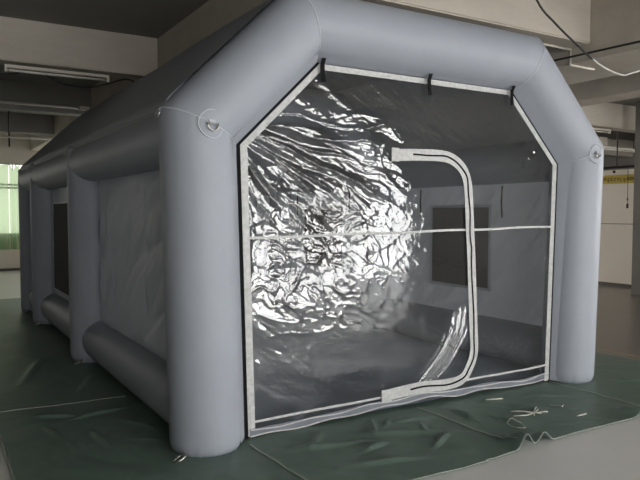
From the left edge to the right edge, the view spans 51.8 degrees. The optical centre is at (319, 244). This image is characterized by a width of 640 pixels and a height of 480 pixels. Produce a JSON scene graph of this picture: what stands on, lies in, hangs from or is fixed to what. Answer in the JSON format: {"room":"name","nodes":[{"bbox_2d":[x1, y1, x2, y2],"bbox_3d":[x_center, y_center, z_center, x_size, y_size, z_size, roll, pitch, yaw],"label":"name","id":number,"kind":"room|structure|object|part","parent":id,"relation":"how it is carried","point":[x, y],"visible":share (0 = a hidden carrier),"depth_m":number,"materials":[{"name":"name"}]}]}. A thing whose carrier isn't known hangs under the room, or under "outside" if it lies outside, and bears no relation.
{"room":"warehouse interior","nodes":[
{"label":"warehouse interior","id":0,"kind":"room"},
{"bbox_2d":[0,133,37,268],"bbox_3d":[-4.867,-1.209,19.289,23.000,3.600,0.200,-1,3,-31],"label":"wall","id":1,"kind":"structure","parent":0,"point":[19,151],"depth_m":17.26,"materials":[{"name":"beige paint"}]},
{"bbox_2d":[0,268,19,270],"bbox_3d":[-9.097,0.671,16.696,13.000,0.060,0.030,-1,3,-31],"label":"baseboard","id":2,"kind":"structure","parent":1,"relation":"attached to","point":[4,269],"depth_m":17.26,"materials":[{"name":"grey"}]},
{"bbox_2d":[0,163,22,233],"bbox_3d":[-9.538,-1.168,16.482,7.150,1.900,0.110,-1,3,-31],"label":"window","id":3,"kind":"structure","parent":1,"relation":"in","point":[9,206],"depth_m":17.30,"materials":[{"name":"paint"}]},
{"bbox_2d":[545,0,639,84],"bbox_3d":[1.799,-2.202,8.535,0.880,0.620,25.000,-1,3,-31],"label":"beam","id":4,"kind":"structure","parent":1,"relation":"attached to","point":[612,22],"depth_m":6.26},
{"bbox_2d":[595,347,639,356],"bbox_3d":[2.213,1.098,8.943,0.050,0.012,25.000,-1,3,-31],"label":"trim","id":5,"kind":"structure","parent":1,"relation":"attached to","point":[595,347],"depth_m":7.20,"materials":[{"name":"grey"}]},
{"bbox_2d":[0,270,639,479],"bbox_3d":[1.712,1.156,8.644,23.200,0.100,25.400,-1,3,-31],"label":"floor","id":6,"kind":"structure","parent":0,"point":[609,452],"depth_m":4.24,"materials":[{"name":"concrete"}]},
{"bbox_2d":[0,298,639,479],"bbox_3d":[-1.137,1.056,8.389,5.900,0.105,9.790,-1,3,-31],"label":"tarpaulin","id":7,"kind":"object","parent":6,"relation":"on","point":[61,418],"visible":0.47,"depth_m":4.59,"materials":[{"name":"green plastic"}]},
{"bbox_2d":[18,0,603,462],"bbox_3d":[-1.027,-0.395,8.062,4.135,3.046,7.467,-1,3,-31],"label":"booth","id":8,"kind":"object","parent":7,"relation":"on","point":[311,212],"visible":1,"depth_m":5.89,"materials":[{"name":"grey plastic"}]},
{"bbox_3d":[-3.012,0.015,7.916,0.019,1.820,2.689,-1,3,-31],"label":"panel","id":9,"kind":"part","parent":8,"relation":"part of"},
{"bbox_3d":[-1.558,0.133,5.465,0.076,1.820,3.016,-1,3,-31],"label":"panel","id":10,"kind":"part","parent":8,"relation":"part of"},
{"bbox_3d":[-0.892,-0.145,11.503,0.064,1.820,1.277,-1,3,-31],"label":"panel","id":11,"kind":"part","parent":8,"relation":"part of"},
{"bbox_3d":[0.133,-0.064,9.808,0.082,1.820,2.689,-1,3,-31],"label":"panel","id":12,"kind":"part","parent":8,"relation":"part of","materials":[{"name":"clear plastic"}]},
{"bbox_3d":[1.600,0.054,7.364,0.076,1.820,3.016,-1,3,-31],"label":"panel","id":13,"kind":"part","parent":8,"relation":"part of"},
{"bbox_2d":[511,407,547,416],"bbox_3d":[1.560,1.252,4.943,0.306,0.024,0.141,-1,3,-15],"label":"scrap","id":14,"kind":"object","parent":7,"relation":"on","point":[533,412],"visible":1,"depth_m":4.95,"materials":[{"name":"white plastic"}]},
{"bbox_2d":[631,102,639,295],"bbox_3d":[6.171,-0.850,12.257,0.450,3.600,0.450,-1,3,-31],"label":"column","id":15,"kind":"structure","parent":6,"relation":"on","point":[635,281],"depth_m":12.28,"materials":[{"name":"grey paint"}]},
{"bbox_2d":[0,0,639,140],"bbox_3d":[1.723,-2.565,8.471,23.200,0.150,25.400,-1,3,-31],"label":"ceiling","id":16,"kind":"structure","parent":0,"point":[146,18],"depth_m":7.03,"materials":[{"name":"grey concrete"}]},
{"bbox_2d":[0,111,52,146],"bbox_3d":[-8.083,-2.158,10.411,8.180,0.900,0.060,-1,3,-31],"label":"rail","id":17,"kind":"object","parent":16,"relation":"hanging from","point":[1,136],"visible":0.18,"depth_m":11.91,"materials":[{"name":"metal"}]},
{"bbox_3d":[-5.615,-2.220,11.895,0.028,0.900,0.028,2,3,36],"label":"hanging rod","id":18,"kind":"part","parent":17,"relation":"part of","materials":[{"name":"black metal"}]},
{"bbox_3d":[-8.195,-1.876,10.357,7.920,0.060,0.040,-1,3,-31],"label":"rail","id":19,"kind":"part","parent":17,"relation":"part of","materials":[{"name":"white metal"}]},
{"bbox_2d":[0,112,53,135],"bbox_3d":[-9.285,-2.504,12.182,8.160,0.420,0.300,-1,3,-31],"label":"beam","id":20,"kind":"structure","parent":16,"relation":"attached to","point":[20,123],"depth_m":13.89,"materials":[{"name":"grey concrete"}]},
{"bbox_2d":[0,79,90,115],"bbox_3d":[-7.403,-2.329,9.060,8.160,0.470,0.300,-1,3,-31],"label":"beam","id":21,"kind":"structure","parent":16,"relation":"attached to","point":[10,90],"depth_m":10.66,"materials":[{"name":"grey concrete"}]},
{"bbox_2d":[0,100,90,109],"bbox_3d":[-7.320,-2.182,8.918,8.150,0.044,0.044,-1,3,-31],"label":"conduit","id":22,"kind":"object","parent":21,"relation":"attached to","point":[1,101],"visible":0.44,"depth_m":10.59,"materials":[{"name":"white plastic"}]},
{"bbox_2d":[79,106,89,110],"bbox_3d":[-3.883,-2.240,10.858,0.160,0.077,0.060,-1,3,-31],"label":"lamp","id":23,"kind":"object","parent":21,"relation":"attached to","point":[84,108],"visible":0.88,"depth_m":10.84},
{"bbox_2d":[0,16,157,78],"bbox_3d":[-5.520,-2.179,5.936,8.160,0.470,0.300,-1,3,-31],"label":"beam","id":24,"kind":"structure","parent":16,"relation":"attached to","point":[19,38],"depth_m":7.44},
{"bbox_2d":[4,64,109,81],"bbox_3d":[-2.968,-1.946,7.486,1.120,0.077,0.060,-1,3,-31],"label":"lamp","id":25,"kind":"object","parent":24,"relation":"attached to","point":[6,66],"visible":1,"depth_m":7.45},
{"bbox_2d":[0,70,134,87],"bbox_3d":[-3.179,-1.925,7.558,2.233,0.186,0.018,-1,3,-31],"label":"cable","id":26,"kind":"object","parent":24,"relation":"hanging from","point":[26,70],"visible":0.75,"depth_m":7.75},
{"bbox_2d":[0,56,148,75],"bbox_3d":[-5.453,-1.953,5.824,8.150,0.050,0.040,-1,3,-31],"label":"trim","id":27,"kind":"structure","parent":24,"relation":"attached to","point":[5,58],"depth_m":7.41,"materials":[{"name":"white metal"}]},
{"bbox_2d":[30,0,362,150],"bbox_3d":[-1.011,-2.207,6.841,0.500,0.470,25.000,-1,3,-31],"label":"beam","id":28,"kind":"structure","parent":16,"relation":"attached to","point":[212,15],"depth_m":7.15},
{"bbox_2d":[363,0,590,49],"bbox_3d":[1.421,-2.151,5.797,2.590,0.470,0.300,-1,3,-31],"label":"beam","id":29,"kind":"structure","parent":16,"relation":"attached to","point":[526,17],"depth_m":5.86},
{"bbox_2d":[543,43,594,70],"bbox_3d":[1.337,-1.830,5.844,3.400,0.177,0.024,-1,3,-31],"label":"conduit","id":30,"kind":"object","parent":29,"relation":"attached to","point":[545,44],"visible":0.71,"depth_m":6.53,"materials":[{"name":"white plastic"}]},
{"bbox_2d":[554,40,639,61],"bbox_3d":[2.499,-1.760,5.998,0.063,0.025,4.902,-2,3,-33],"label":"cable","id":31,"kind":"object","parent":29,"relation":"attached to","point":[634,42],"visible":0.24,"depth_m":5.94,"materials":[{"name":"black rubber"}]},
{"bbox_2d":[536,0,639,75],"bbox_3d":[2.478,-1.924,5.685,2.210,0.875,0.017,-1,3,-31],"label":"cable","id":32,"kind":"object","parent":16,"relation":"hanging from","point":[537,1],"visible":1,"depth_m":5.50,"materials":[{"name":"plastic"}]},
{"bbox_2d":[568,72,639,106],"bbox_3d":[3.864,-2.328,9.773,0.500,0.470,25.000,-1,3,-31],"label":"beam","id":33,"kind":"structure","parent":16,"relation":"attached to","point":[613,88],"depth_m":9.18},
{"bbox_2d":[581,103,635,132],"bbox_3d":[6.984,-2.490,13.457,8.650,0.470,0.300,-1,3,-31],"label":"beam","id":34,"kind":"structure","parent":16,"relation":"attached to","point":[614,117],"depth_m":12.41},
{"bbox_2d":[603,131,633,172],"bbox_3d":[3.909,-2.300,17.689,0.135,1.220,11.300,-1,3,-31],"label":"ceiling pipe","id":35,"kind":"object","parent":16,"relation":"hanging from","point":[616,166],"visible":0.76,"depth_m":13.86,"materials":[{"name":"black metal"}]},
{"bbox_2d":[599,137,607,150],"bbox_3d":[6.376,-2.344,15.347,0.450,0.300,0.450,-1,3,-31],"label":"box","id":36,"kind":"object","parent":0,"point":[604,140],"visible":0.18,"depth_m":15.20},
{"bbox_2d":[598,169,633,283],"bbox_3d":[3.937,-0.537,17.791,0.128,2.450,11.500,-1,3,-31],"label":"wall partition","id":37,"kind":"structure","parent":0,"point":[616,234],"depth_m":13.86,"materials":[{"name":"beige paint"}]},
{"bbox_2d":[598,281,630,287],"bbox_3d":[3.877,0.653,17.812,0.020,0.070,11.500,-1,3,-31],"label":"baseboard","id":38,"kind":"structure","parent":37,"relation":"attached to","point":[599,282],"depth_m":13.91,"materials":[{"name":"grey"}]},
{"bbox_2d":[603,174,633,183],"bbox_3d":[5.780,-1.407,14.537,0.018,0.180,3.900,-1,3,-31],"label":"banner","id":39,"kind":"object","parent":37,"relation":"attached to","point":[629,178],"visible":0.18,"depth_m":13.77,"materials":[{"name":"yellow fabric"}]},
{"bbox_2d":[626,184,628,207],"bbox_3d":[6.340,-1.155,13.572,0.038,0.810,0.040,-1,3,-31],"label":"pull cord","id":40,"kind":"object","parent":37,"relation":"hanging from","point":[627,204],"visible":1,"depth_m":13.57,"materials":[{"name":"plastic"}]},
{"bbox_2d":[603,141,634,170],"bbox_3d":[11.570,-0.937,14.484,0.200,3.600,25.400,-1,3,-31],"label":"wall","id":41,"kind":"structure","parent":0,"point":[608,161],"depth_m":19.06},
{"bbox_2d":[593,128,610,133],"bbox_3d":[5.141,-2.153,12.363,0.950,0.077,0.060,-1,3,-31],"label":"lamp","id":42,"kind":"object","parent":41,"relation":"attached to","point":[599,129],"visible":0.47,"depth_m":12.47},
{"bbox_2d":[604,139,632,157],"bbox_3d":[5.102,-2.640,16.581,8.650,0.470,0.300,-1,3,-31],"label":"beam","id":43,"kind":"structure","parent":41,"relation":"attached to","point":[611,142],"depth_m":18.39,"materials":[{"name":"grey concrete"}]},
{"bbox_2d":[604,146,634,152],"bbox_3d":[6.604,-2.111,14.590,1.150,0.077,0.060,-1,3,-31],"label":"lamp","id":44,"kind":"object","parent":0,"point":[610,148],"visible":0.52,"depth_m":14.60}
]}

